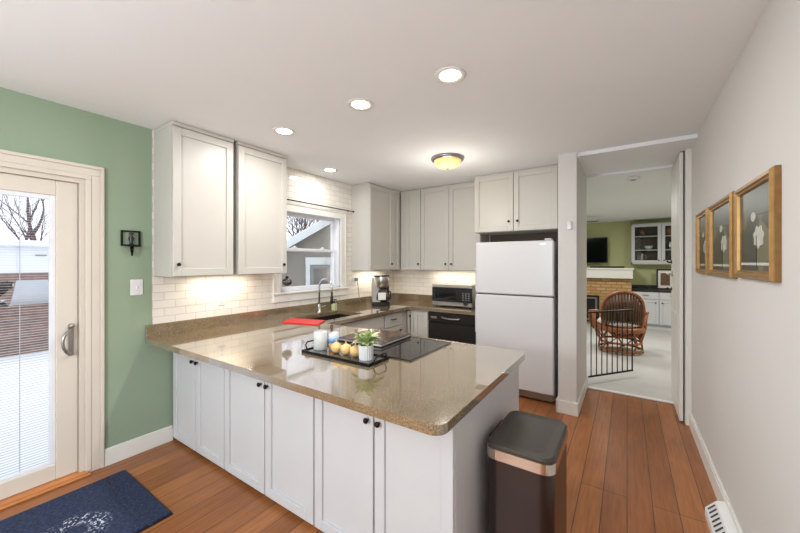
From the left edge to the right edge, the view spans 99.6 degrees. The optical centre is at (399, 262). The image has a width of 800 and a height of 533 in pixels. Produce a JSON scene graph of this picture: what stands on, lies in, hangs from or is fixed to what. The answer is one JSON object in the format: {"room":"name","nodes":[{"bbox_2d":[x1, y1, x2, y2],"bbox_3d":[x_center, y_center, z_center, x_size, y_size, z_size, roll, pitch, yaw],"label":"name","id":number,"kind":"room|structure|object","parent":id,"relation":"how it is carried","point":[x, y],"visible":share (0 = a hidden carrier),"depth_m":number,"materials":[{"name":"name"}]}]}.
{"room":"kitchen","nodes":[
{"label":"kitchen","id":0,"kind":"room"},
{"bbox_2d":[0,87,174,448],"bbox_3d":[-2.299,0.210,2.442,0.140,2.580,7.890,0,0,34],"label":"wall","id":1,"kind":"structure","parent":0,"point":[138,375],"depth_m":2.57,"materials":[{"name":"green paint"}]},
{"bbox_2d":[0,149,103,510],"bbox_3d":[-2.802,0.404,1.639,0.200,2.193,2.101,0,0,34],"label":"door","id":2,"kind":"structure","parent":1,"relation":"in","point":[76,206],"depth_m":2.33,"materials":[{"name":"beige paint"}]},
{"bbox_2d":[0,196,48,477],"bbox_3d":[-2.562,0.460,2.008,0.016,1.780,0.671,0,0,34],"label":"blind","id":3,"kind":"object","parent":2,"relation":"attached to","point":[36,468],"depth_m":2.19,"materials":[{"name":"white plastic"}]},
{"bbox_2d":[121,230,141,255],"bbox_3d":[-2.055,-0.148,2.598,0.096,0.198,0.124,0,0,34],"label":"wall sconce","id":4,"kind":"object","parent":1,"relation":"attached to","point":[131,238],"visible":1,"depth_m":2.60,"materials":[{"name":"black metal"}]},
{"bbox_2d":[130,279,142,294],"bbox_3d":[-2.064,0.194,2.652,0.016,0.124,0.084,0,0,34],"label":"light switch","id":5,"kind":"object","parent":1,"relation":"attached to","point":[136,285],"visible":1,"depth_m":2.65,"materials":[{"name":"white plastic"}]},
{"bbox_2d":[104,425,172,466],"bbox_3d":[-2.049,1.438,2.672,0.018,0.125,0.450,0,0,34],"label":"baseboard","id":6,"kind":"structure","parent":1,"relation":"attached to","point":[116,453],"depth_m":2.65,"materials":[{"name":"white paint"}]},
{"bbox_2d":[152,129,393,323],"bbox_3d":[-1.053,-0.240,4.163,0.009,1.680,3.428,0,0,34],"label":"tiled wall","id":7,"kind":"structure","parent":1,"relation":"attached to","point":[187,297],"depth_m":3.43,"materials":[{"name":"white tile"}]},
{"bbox_2d":[154,120,233,276],"bbox_3d":[-1.715,-0.483,2.843,0.358,1.187,0.485,0,0,34],"label":"upper cabinet","id":8,"kind":"object","parent":7,"relation":"attached to","point":[193,166],"visible":1,"depth_m":2.71,"materials":[{"name":"paint"}]},
{"bbox_2d":[218,292,225,305],"bbox_3d":[-1.688,0.345,3.201,0.010,0.120,0.076,0,0,34],"label":"outlet","id":9,"kind":"object","parent":7,"relation":"attached to","point":[221,296],"visible":1,"depth_m":3.20,"materials":[{"name":"white plastic"}]},
{"bbox_2d":[233,141,286,274],"bbox_3d":[-1.413,-0.483,3.292,0.358,1.187,0.523,0,0,34],"label":"upper cabinet","id":10,"kind":"object","parent":7,"relation":"attached to","point":[259,174],"visible":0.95,"depth_m":3.17,"materials":[{"name":"paint"}]},
{"bbox_2d":[146,293,394,337],"bbox_3d":[-1.054,0.551,4.134,0.020,0.102,3.475,0,0,34],"label":"backsplash","id":11,"kind":"structure","parent":7,"relation":"attached to","point":[153,330],"depth_m":3.33,"materials":[{"name":"beige stone"}]},
{"bbox_2d":[271,202,347,302],"bbox_3d":[-1.108,-0.120,4.166,0.194,1.120,1.170,0,0,34],"label":"window","id":12,"kind":"structure","parent":7,"relation":"in","point":[337,219],"depth_m":4.30,"materials":[{"name":"white paint"}]},
{"bbox_2d":[282,276,291,285],"bbox_3d":[-1.236,-0.224,3.652,0.140,0.962,0.110,0,0,1],"label":"glass globe","id":13,"kind":"object","parent":12,"relation":"on","point":[286,281],"visible":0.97,"depth_m":3.62,"materials":[{"name":"clear glass"}]},
{"bbox_2d":[287,199,353,212],"bbox_3d":[-0.983,-0.705,4.210,0.054,0.028,1.193,0,0,34],"label":"curtain rod","id":14,"kind":"object","parent":7,"relation":"attached to","point":[287,199],"visible":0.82,"depth_m":4.18,"materials":[{"name":"black metal"}]},
{"bbox_2d":[352,182,400,270],"bbox_3d":[-0.236,-0.483,5.043,0.358,1.187,1.039,0,0,34],"label":"upper cabinet","id":15,"kind":"object","parent":7,"relation":"attached to","point":[376,217],"visible":0.96,"depth_m":4.68,"materials":[{"name":"paint"}]},
{"bbox_2d":[0,323,716,532],"bbox_3d":[1.329,1.524,3.233,6.600,0.051,13.250,0,0,34],"label":"floor","id":16,"kind":"structure","parent":0,"point":[633,466],"depth_m":2.39,"materials":[{"name":"brown wood"}]},
{"bbox_2d":[0,470,172,532],"bbox_3d":[-1.985,1.491,1.744,0.756,0.018,1.156,0,0,34],"label":"door mat","id":17,"kind":"object","parent":16,"relation":"on","point":[117,502],"visible":1,"depth_m":2.00,"materials":[{"name":"blue fabric"}]},
{"bbox_2d":[173,352,224,468],"bbox_3d":[-1.307,1.070,3.041,0.799,0.860,1.050,0,0,34],"label":"base cabinet","id":18,"kind":"object","parent":16,"relation":"on","point":[198,386],"visible":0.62,"depth_m":2.61,"materials":[{"name":"white paint"}]},
{"bbox_2d":[145,293,524,435],"bbox_3d":[0.028,0.570,3.404,2.631,0.140,3.481,0,0,34],"label":"countertop","id":19,"kind":"structure","parent":18,"relation":"on","point":[429,394],"depth_m":2.03,"materials":[{"name":"beige stone"}]},
{"bbox_2d":[282,318,324,324],"bbox_3d":[-0.968,0.594,3.409,0.461,0.010,0.244,0,0,18],"label":"cutting mat","id":20,"kind":"object","parent":19,"relation":"on","point":[291,320],"visible":1,"depth_m":3.38,"materials":[{"name":"red plastic"}]},
{"bbox_2d":[316,278,332,312],"bbox_3d":[-0.867,0.392,4.002,0.261,0.416,0.120,0,0,34],"label":"faucet","id":21,"kind":"object","parent":19,"relation":"on","point":[319,307],"visible":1,"depth_m":4.01,"materials":[{"name":"silver metal"}]},
{"bbox_2d":[312,314,351,320],"bbox_3d":[-0.780,0.726,3.837,0.431,0.168,0.686,0,0,34],"label":"sink","id":22,"kind":"object","parent":19,"relation":"in","point":[334,316],"visible":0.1,"depth_m":4.13,"materials":[{"name":"black"}]},
{"bbox_2d":[331,299,336,310],"bbox_3d":[-0.812,0.527,4.196,0.068,0.145,0.060,0,0,34],"label":"soap bottle","id":23,"kind":"object","parent":19,"relation":"on","point":[334,305],"visible":0.99,"depth_m":4.18,"materials":[{"name":"green plastic"}]},
{"bbox_2d":[301,340,388,366],"bbox_3d":[-0.362,0.570,2.177,0.626,0.060,0.200,0,0,34],"label":"serving tray","id":24,"kind":"object","parent":19,"relation":"on","point":[377,358],"visible":0.77,"depth_m":2.10,"materials":[{"name":"black metal"}]},
{"bbox_2d":[314,329,326,350],"bbox_3d":[-0.542,0.527,2.304,0.092,0.125,0.092,0,0,34],"label":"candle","id":25,"kind":"object","parent":24,"relation":"on","point":[320,336],"visible":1,"depth_m":2.27,"materials":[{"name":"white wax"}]},
{"bbox_2d":[328,332,338,349],"bbox_3d":[-0.453,0.534,2.311,0.073,0.110,0.072,0,0,34],"label":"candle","id":26,"kind":"object","parent":24,"relation":"on","point":[332,336],"visible":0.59,"depth_m":2.28,"materials":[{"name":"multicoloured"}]},
{"bbox_2d":[331,340,341,352],"bbox_3d":[-0.415,0.546,2.207,0.075,0.086,0.075,0,0,43],"label":"onion","id":27,"kind":"object","parent":24,"relation":"on","point":[335,347],"visible":0.93,"depth_m":2.18,"materials":[{"name":"yellow food"}]},
{"bbox_2d":[340,342,350,354],"bbox_3d":[-0.346,0.546,2.165,0.075,0.086,0.075,0,0,-2],"label":"onion","id":28,"kind":"object","parent":24,"relation":"on","point":[345,348],"visible":0.97,"depth_m":2.14,"materials":[{"name":"yellow food"}]},
{"bbox_2d":[350,343,358,356],"bbox_3d":[-0.280,0.546,2.126,0.075,0.086,0.075,0,0,-12],"label":"onion","id":29,"kind":"object","parent":24,"relation":"on","point":[354,350],"visible":0.83,"depth_m":2.10,"materials":[{"name":"yellow food"}]},
{"bbox_2d":[351,329,383,360],"bbox_3d":[-0.214,0.495,2.084,0.210,0.189,0.202,0,0,21],"label":"potted plant","id":30,"kind":"object","parent":24,"relation":"on","point":[366,348],"visible":1,"depth_m":2.04,"materials":[{"name":"green plant"}]},
{"bbox_2d":[371,275,390,305],"bbox_3d":[-0.270,0.390,4.828,0.269,0.420,0.320,0,0,-6],"label":"coffee maker","id":31,"kind":"object","parent":19,"relation":"on","point":[380,291],"visible":1,"depth_m":4.73,"materials":[{"name":"silver plastic"}]},
{"bbox_2d":[375,276,389,287],"bbox_3d":[-0.254,0.279,4.818,0.218,0.162,0.216,0,0,-6],"label":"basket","id":32,"kind":"object","parent":31,"relation":"on","point":[380,281],"depth_m":4.73,"materials":[{"name":"metal"}]},
{"bbox_2d":[327,336,450,361],"bbox_3d":[-0.099,0.596,2.488,0.776,0.009,0.566,0,0,34],"label":"cooktop","id":33,"kind":"object","parent":19,"relation":"in","point":[409,349],"visible":0.4,"depth_m":2.34,"materials":[{"name":"black glass"}]},
{"bbox_2d":[339,328,410,346],"bbox_3d":[-0.191,0.579,2.629,0.400,0.023,0.410,0,0,32],"label":"cookbook","id":34,"kind":"object","parent":33,"relation":"on","point":[389,337],"visible":0.55,"depth_m":2.58,"materials":[{"name":"multicoloured paper"}]},
{"bbox_2d":[432,283,477,308],"bbox_3d":[0.779,0.450,4.655,0.580,0.300,0.383,0,0,34],"label":"microwave","id":35,"kind":"object","parent":19,"relation":"on","point":[443,294],"visible":0.96,"depth_m":4.50,"materials":[{"name":"metal"}]},
{"bbox_2d":[225,369,314,524],"bbox_3d":[-0.590,1.070,2.559,0.927,0.860,1.050,0,0,34],"label":"base cabinet","id":36,"kind":"object","parent":16,"relation":"on","point":[270,428],"visible":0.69,"depth_m":2.11,"materials":[{"name":"white paint"}]},
{"bbox_2d":[339,315,383,329],"bbox_3d":[-0.749,1.070,3.975,0.698,0.860,1.044,0,0,34],"label":"base cabinet","id":37,"kind":"object","parent":16,"relation":"on","point":[377,322],"visible":0.1,"depth_m":3.98,"materials":[{"name":"paint"}]},
{"bbox_2d":[383,310,404,332],"bbox_3d":[-0.315,1.070,4.615,0.704,0.860,0.489,0,0,34],"label":"base cabinet","id":38,"kind":"object","parent":16,"relation":"on","point":[395,322],"visible":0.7,"depth_m":4.43,"materials":[{"name":"paint"}]},
{"bbox_2d":[405,310,406,332],"bbox_3d":[-0.015,1.070,5.112,0.648,0.860,0.669,0,0,34],"label":"base cabinet","id":39,"kind":"object","parent":16,"relation":"on","point":[405,310],"visible":0.02,"depth_m":4.68,"materials":[{"name":"paint"}]},
{"bbox_2d":[315,366,518,532],"bbox_3d":[0.149,1.070,2.062,0.851,0.860,1.050,0,0,34],"label":"base cabinet","id":40,"kind":"object","parent":16,"relation":"on","point":[373,475],"visible":0.58,"depth_m":1.64,"materials":[{"name":"white paint"}]},
{"bbox_2d":[407,309,428,337],"bbox_3d":[0.405,1.070,4.830,0.325,0.860,0.670,0,0,34],"label":"base cabinet","id":41,"kind":"object","parent":16,"relation":"on","point":[417,320],"visible":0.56,"depth_m":4.58,"materials":[{"name":"paint"}]},
{"bbox_2d":[428,311,475,344],"bbox_3d":[0.810,1.062,4.526,0.665,0.835,0.643,0,0,34],"label":"dishwasher","id":42,"kind":"object","parent":16,"relation":"on","point":[442,326],"visible":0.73,"depth_m":4.28,"materials":[{"name":"metal"}]},
{"bbox_2d":[475,238,557,402],"bbox_3d":[1.450,0.613,4.071,0.862,1.735,0.744,0,0,34],"label":"refrigerator","id":43,"kind":"object","parent":16,"relation":"on","point":[516,282],"visible":0.77,"depth_m":3.71,"materials":[{"name":"white metal"}]},
{"bbox_2d":[487,411,567,532],"bbox_3d":[0.624,1.170,1.674,0.326,0.660,0.485,0,0,34],"label":"trash can","id":44,"kind":"object","parent":16,"relation":"on","point":[527,452],"visible":1,"depth_m":1.53,"materials":[{"name":"black metal"}]},
{"bbox_2d":[587,267,633,323],"bbox_3d":[4.540,0.814,8.594,2.310,1.372,0.750,0,0,34],"label":"fireplace","id":45,"kind":"object","parent":16,"relation":"on","point":[601,282],"visible":0.34,"depth_m":8.09,"materials":[{"name":"brick"}]},
{"bbox_2d":[590,266,624,267],"bbox_3d":[4.950,0.109,8.083,0.700,0.038,0.100,0,0,34],"label":"soundbar","id":46,"kind":"object","parent":45,"relation":"on","point":[590,266],"visible":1,"depth_m":8.04,"materials":[{"name":"black plastic"}]},
{"bbox_2d":[588,291,648,354],"bbox_3d":[3.728,0.968,5.734,0.900,1.038,0.760,0,0,22],"label":"rattan chair","id":47,"kind":"object","parent":16,"relation":"on","point":[618,300],"visible":0.92,"depth_m":5.48,"materials":[{"name":"wicker"}]},
{"bbox_2d":[597,318,637,327],"bbox_3d":[3.736,1.010,5.754,0.680,0.100,0.680,0,0,22],"label":"seat cushion","id":48,"kind":"object","parent":47,"relation":"on","point":[635,322],"depth_m":5.52,"materials":[{"name":"beige fabric"}]},
{"bbox_2d":[605,294,639,333],"bbox_3d":[3.666,0.840,5.580,0.514,0.660,0.177,0,0,22],"label":"chair back","id":49,"kind":"object","parent":47,"relation":"on","point":[636,318],"depth_m":5.51,"materials":[{"name":"wicker"}]},
{"bbox_2d":[588,386,673,403],"bbox_3d":[2.582,1.492,3.813,0.817,0.016,0.060,0,0,34],"label":"trim","id":50,"kind":"structure","parent":16,"relation":"on","point":[589,387],"depth_m":3.79,"materials":[{"name":"white paint"}]},
{"bbox_2d":[632,285,670,329],"bbox_3d":[6.302,1.020,7.487,1.930,0.960,0.630,0,0,34],"label":"base cabinet","id":51,"kind":"object","parent":16,"relation":"on","point":[657,302],"visible":0.28,"depth_m":7.55,"materials":[{"name":"white paint"}]},
{"bbox_2d":[632,288,670,292],"bbox_3d":[6.308,0.637,7.496,1.930,0.045,0.610,0,0,34],"label":"countertop","id":52,"kind":"structure","parent":51,"relation":"on","point":[633,289],"depth_m":7.70,"materials":[{"name":"black stone"}]},
{"bbox_2d":[656,269,670,288],"bbox_3d":[6.047,0.383,7.708,0.320,0.460,0.020,0,0,34],"label":"photo frame","id":53,"kind":"object","parent":52,"relation":"on","point":[663,280],"visible":0.65,"depth_m":7.73,"materials":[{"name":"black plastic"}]},
{"bbox_2d":[660,273,669,285],"bbox_3d":[6.047,0.383,7.708,0.170,0.280,0.004,0,0,34],"label":"photo","id":54,"kind":"object","parent":53,"relation":"attached to","point":[664,278],"depth_m":7.71,"materials":[{"name":"paper"}]},
{"bbox_2d":[705,501,737,532],"bbox_3d":[1.718,1.444,1.791,0.087,0.112,0.610,0,0,34],"label":"floor vent","id":55,"kind":"object","parent":16,"relation":"in","point":[718,517],"visible":1,"depth_m":1.87,"materials":[{"name":"white metal"}]},
{"bbox_2d":[0,0,769,222],"bbox_3d":[1.290,-1.100,3.175,6.600,0.160,13.390,0,0,34],"label":"ceiling","id":56,"kind":"structure","parent":0,"point":[543,78],"depth_m":1.96,"materials":[{"name":"paint"}]},
{"bbox_2d":[272,127,294,135],"bbox_3d":[-0.953,-1.077,2.776,0.180,0.006,0.180,0,0,34],"label":"recessed light","id":57,"kind":"object","parent":56,"relation":"in","point":[285,131],"visible":1,"depth_m":2.77,"materials":[{"name":"white paint"}]},
{"bbox_2d":[322,168,337,172],"bbox_3d":[-0.817,-1.077,3.946,0.180,0.006,0.180,0,0,34],"label":"recessed light","id":58,"kind":"object","parent":56,"relation":"in","point":[331,170],"visible":1,"depth_m":3.95,"materials":[{"name":"white paint"}]},
{"bbox_2d":[347,98,373,110],"bbox_3d":[-0.270,-1.077,2.308,0.180,0.006,0.180,0,0,34],"label":"recessed light","id":59,"kind":"object","parent":56,"relation":"in","point":[359,104],"visible":1,"depth_m":2.30,"materials":[{"name":"white paint"}]},
{"bbox_2d":[431,153,463,169],"bbox_3d":[0.490,-1.015,3.490,0.340,0.130,0.340,0,0,34],"label":"flush light","id":60,"kind":"object","parent":56,"relation":"attached to","point":[446,161],"visible":1,"depth_m":3.39,"materials":[{"name":"yellow glass"}]},
{"bbox_2d":[434,66,465,83],"bbox_3d":[0.288,-1.077,1.950,0.180,0.006,0.180,0,0,34],"label":"recessed light","id":61,"kind":"object","parent":56,"relation":"in","point":[451,74],"visible":1,"depth_m":1.94,"materials":[{"name":"white paint"}]},
{"bbox_2d":[627,176,639,180],"bbox_3d":[2.785,-1.000,4.032,0.130,0.039,0.129,0,0,34],"label":"smoke detector","id":62,"kind":"object","parent":56,"relation":"attached to","point":[631,178],"visible":1,"depth_m":4.00,"materials":[{"name":"white plastic"}]},
{"bbox_2d":[558,152,586,402],"bbox_3d":[1.931,0.210,3.757,0.165,2.580,0.990,0,0,34],"label":"wall partition","id":63,"kind":"structure","parent":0,"point":[572,181],"depth_m":3.37,"materials":[{"name":"beige paint"}]},
{"bbox_2d":[567,221,571,229],"bbox_3d":[1.667,-0.365,3.324,0.044,0.090,0.022,0,0,34],"label":"thermostat","id":64,"kind":"object","parent":63,"relation":"attached to","point":[569,223],"visible":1,"depth_m":3.32,"materials":[{"name":"white plastic"}]},
{"bbox_2d":[556,375,587,416],"bbox_3d":[1.926,1.435,3.749,0.201,0.130,1.008,0,0,34],"label":"baseboard","id":65,"kind":"structure","parent":63,"relation":"attached to","point":[562,406],"depth_m":3.35,"materials":[{"name":"white paint"}]},
{"bbox_2d":[587,309,632,377],"bbox_3d":[2.673,1.025,4.327,0.865,0.822,0.024,0,0,-19],"label":"safety gate","id":66,"kind":"object","parent":63,"relation":"attached to","point":[627,310],"visible":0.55,"depth_m":4.34,"materials":[{"name":"black metal"}]},
{"bbox_2d":[587,219,670,284],"bbox_3d":[5.052,0.190,8.774,6.600,2.620,0.100,0,0,34],"label":"wall","id":67,"kind":"structure","parent":0,"point":[618,234],"depth_m":8.38,"materials":[{"name":"green paint"}]},
{"bbox_2d":[587,237,607,262],"bbox_3d":[4.756,-0.312,8.781,1.100,0.645,0.208,0,0,34],"label":"television","id":68,"kind":"object","parent":67,"relation":"attached to","point":[597,247],"visible":0.4,"depth_m":8.51,"materials":[{"name":"black plastic"}]},
{"bbox_2d":[631,222,670,263],"bbox_3d":[6.353,-0.435,7.608,1.900,0.950,0.374,0,0,34],"label":"display cabinet","id":69,"kind":"object","parent":67,"relation":"attached to","point":[655,236],"visible":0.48,"depth_m":7.98,"materials":[{"name":"white paint"}]},
{"bbox_2d":[638,229,645,235],"bbox_3d":[5.748,-0.710,8.017,0.160,0.180,0.156,0,0,34],"label":"vase","id":70,"kind":"object","parent":69,"relation":"on","point":[642,232],"visible":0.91,"depth_m":7.97,"materials":[{"name":"ceramic"}]},
{"bbox_2d":[635,235,670,237],"bbox_3d":[6.371,-0.610,7.634,1.840,0.020,0.280,0,0,34],"label":"shelf","id":71,"kind":"object","parent":69,"relation":"attached to","point":[636,236],"depth_m":7.98,"materials":[{"name":"white paint"}]},
{"bbox_2d":[635,249,670,250],"bbox_3d":[6.371,-0.290,7.634,1.840,0.020,0.280,0,0,34],"label":"shelf","id":72,"kind":"object","parent":69,"relation":"attached to","point":[635,249],"depth_m":7.89,"materials":[{"name":"white paint"}]},
{"bbox_2d":[665,228,670,234],"bbox_3d":[6.180,-0.695,7.727,0.220,0.150,0.214,0,0,34],"label":"basket","id":73,"kind":"object","parent":69,"relation":"on","point":[667,231],"visible":0.4,"depth_m":7.68,"materials":[{"name":"wicker"}]},
{"bbox_2d":[666,241,670,248],"bbox_3d":[6.180,-0.390,7.727,0.140,0.180,0.136,0,0,34],"label":"jug","id":74,"kind":"object","parent":69,"relation":"on","point":[668,246],"visible":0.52,"depth_m":7.70,"materials":[{"name":"silver ceramic"}]},
{"bbox_2d":[692,0,799,532],"bbox_3d":[0.710,0.210,0.053,0.140,2.580,7.280,0,0,34],"label":"wall","id":75,"kind":"structure","parent":0,"point":[746,332],"depth_m":1.59,"materials":[{"name":"beige paint"}]},
{"bbox_2d":[666,152,682,420],"bbox_3d":[2.805,0.227,3.476,0.093,2.523,0.700,0,0,34],"label":"door","id":76,"kind":"structure","parent":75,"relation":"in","point":[676,273],"depth_m":3.25,"materials":[{"name":"white paint"}]},
{"bbox_2d":[683,151,683,421],"bbox_3d":[2.797,0.228,3.370,0.009,2.545,0.485,0,0,34],"label":"trim","id":77,"kind":"structure","parent":75,"relation":"attached to","point":[683,151],"depth_m":3.17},
{"bbox_2d":[696,207,708,274],"bbox_3d":[2.281,-0.150,2.546,0.031,0.474,0.434,0,0,34],"label":"framed picture","id":78,"kind":"object","parent":75,"relation":"attached to","point":[702,217],"visible":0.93,"depth_m":2.59,"materials":[{"name":"brown wood"}]},
{"bbox_2d":[700,216,704,268],"bbox_3d":[2.288,-0.150,2.541,0.008,0.398,0.358,0,0,34],"label":"print","id":79,"kind":"object","parent":78,"relation":"attached to","point":[702,218],"depth_m":2.59,"materials":[{"name":"grey paper"}]},
{"bbox_2d":[689,412,742,532],"bbox_3d":[0.639,1.435,0.089,0.018,0.130,7.260,0,0,34],"label":"baseboard","id":80,"kind":"structure","parent":75,"relation":"attached to","point":[720,493],"depth_m":2.29,"materials":[{"name":"white paint"}]},
{"bbox_2d":[708,191,737,278],"bbox_3d":[1.955,-0.147,2.060,0.031,0.469,0.604,0,0,34],"label":"framed picture","id":81,"kind":"object","parent":75,"relation":"attached to","point":[720,214],"visible":0.89,"depth_m":2.06,"materials":[{"name":"brown wood"}]},
{"bbox_2d":[713,202,728,270],"bbox_3d":[1.962,-0.147,2.055,0.008,0.393,0.528,0,0,34],"label":"print","id":82,"kind":"object","parent":81,"relation":"attached to","point":[721,209],"depth_m":2.07,"materials":[{"name":"grey paper"}]},
{"bbox_2d":[733,165,780,282],"bbox_3d":[1.596,-0.148,1.527,0.031,0.451,0.549,0,0,34],"label":"framed picture","id":83,"kind":"object","parent":75,"relation":"attached to","point":[757,204],"visible":1,"depth_m":1.47,"materials":[{"name":"brown wood"}]},
{"bbox_2d":[741,181,768,271],"bbox_3d":[1.603,-0.148,1.522,0.008,0.375,0.473,0,0,34],"label":"print","id":84,"kind":"object","parent":83,"relation":"attached to","point":[754,197],"depth_m":1.52,"materials":[{"name":"grey paper"}]},
{"bbox_3d":[1.982,0.190,4.204,6.600,2.620,0.190,0,0,34],"label":"wall","id":85,"kind":"structure","parent":0,"visible":0},
{"bbox_2d":[684,148,691,425],"bbox_3d":[2.866,0.210,3.300,0.183,2.580,0.565,0,0,34],"label":"trim","id":86,"kind":"structure","parent":85,"relation":"attached to","point":[688,152],"depth_m":3.11,"materials":[{"name":"white paint"}]},
{"label":"outside","id":87,"kind":"structure","parent":0,"visible":0},
{"bbox_2d":[0,350,48,478],"bbox_3d":[-13.524,1.730,18.726,36.660,0.140,44.000,0,0,34],"label":"snow ground","id":88,"kind":"structure","parent":87,"point":[47,351],"depth_m":3.86,"materials":[{"name":"white snow"}]},
{"bbox_2d":[0,195,40,239],"bbox_3d":[-18.340,-2.985,16.078,5.709,9.359,5.956,0,0,25],"label":"bare tree","id":89,"kind":"object","parent":88,"relation":"on","point":[3,195],"visible":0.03,"depth_m":16.66,"materials":[{"name":"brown plant"}]},
{"bbox_2d":[0,303,48,357],"bbox_3d":[-7.253,1.218,5.504,0.080,0.885,7.045,0,0,34],"label":"fence","id":90,"kind":"object","parent":88,"relation":"on","point":[44,306],"visible":0.16,"depth_m":6.14,"materials":[{"name":"brown wood"}]},
{"bbox_2d":[0,239,48,306],"bbox_3d":[-14.410,0.450,9.081,4.550,2.420,15.600,0,0,34],"label":"garage","id":91,"kind":"structure","parent":88,"relation":"on","point":[26,251],"depth_m":10.09,"materials":[{"name":"white"}]},
{"bbox_2d":[0,195,48,240],"bbox_3d":[-15.022,-2.164,13.805,4.770,7.659,4.265,0,0,19],"label":"bare tree","id":92,"kind":"object","parent":88,"relation":"on","point":[30,230],"visible":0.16,"depth_m":13.41,"materials":[{"name":"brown plant"}]},
{"bbox_2d":[0,281,48,306],"bbox_3d":[-7.492,1.026,6.223,0.906,1.507,4.170,0,0,34],"label":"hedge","id":93,"kind":"object","parent":88,"relation":"on","point":[4,290],"visible":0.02,"depth_m":6.15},
{"bbox_2d":[10,280,48,305],"bbox_3d":[-6.906,0.555,6.352,0.050,0.450,0.560,0,0,34],"label":"tarp","id":94,"kind":"object","parent":93,"relation":"on","point":[25,284],"visible":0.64,"depth_m":6.31,"materials":[{"name":"white plastic"}]},
{"bbox_2d":[287,216,313,235],"bbox_3d":[-4.965,-1.415,16.680,3.756,6.201,3.677,0,0,34],"label":"bare tree","id":95,"kind":"object","parent":88,"relation":"on","point":[305,224],"visible":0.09,"depth_m":16.12,"materials":[{"name":"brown plant"}]},
{"bbox_2d":[287,216,319,230],"bbox_3d":[-4.805,-1.922,19.946,3.852,7.207,4.498,0,0,21],"label":"bare tree","id":96,"kind":"object","parent":88,"relation":"on","point":[288,216],"visible":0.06,"depth_m":19.17,"materials":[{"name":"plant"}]},
{"bbox_2d":[282,220,330,286],"bbox_3d":[-0.698,-0.382,11.842,9.600,4.083,4.740,0,0,-15],"label":"house","id":97,"kind":"structure","parent":88,"relation":"on","point":[303,268],"depth_m":9.17,"materials":[{"name":"grey"}]},
{"bbox_3d":[1.021,0.210,4.904,2.625,2.580,0.100,0,0,34],"label":"wall","id":98,"kind":"structure","parent":0,"visible":0},
{"bbox_2d":[394,270,474,294],"bbox_3d":[0.607,0.325,5.117,1.700,0.550,0.009,0,0,34],"label":"tiled wall","id":99,"kind":"structure","parent":98,"relation":"attached to","point":[405,281],"depth_m":5.26,"materials":[{"name":"white tile"}]},
{"bbox_2d":[401,189,420,269],"bbox_3d":[0.234,-0.483,5.144,0.360,1.187,0.355,0,0,34],"label":"upper cabinet","id":100,"kind":"object","parent":99,"relation":"attached to","point":[411,199],"visible":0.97,"depth_m":5.02,"materials":[{"name":"paint"}]},
{"bbox_2d":[395,293,431,301],"bbox_3d":[0.609,0.551,5.098,1.666,0.102,0.020,0,0,34],"label":"backsplash","id":101,"kind":"structure","parent":99,"relation":"attached to","point":[403,296],"depth_m":5.35,"materials":[{"name":"beige stone"}]},
{"bbox_2d":[421,181,488,270],"bbox_3d":[0.759,-0.483,4.790,0.905,1.187,0.355,0,0,34],"label":"upper cabinet","id":102,"kind":"object","parent":99,"relation":"attached to","point":[449,240],"visible":0.87,"depth_m":4.66,"materials":[{"name":"paint"}]},
{"bbox_2d":[474,164,557,235],"bbox_3d":[1.491,-0.723,4.160,1.005,0.709,0.590,0,0,34],"label":"upper cabinet","id":103,"kind":"object","parent":98,"relation":"attached to","point":[525,201],"visible":0.97,"depth_m":3.93,"materials":[{"name":"paint"}]},
{"bbox_2d":[490,232,557,241],"bbox_3d":[1.526,0.066,4.176,0.965,0.868,0.535,0,0,34],"label":"trim","id":104,"kind":"structure","parent":103,"relation":"attached to","point":[535,236],"depth_m":4.35,"materials":[{"name":"grey wood"}]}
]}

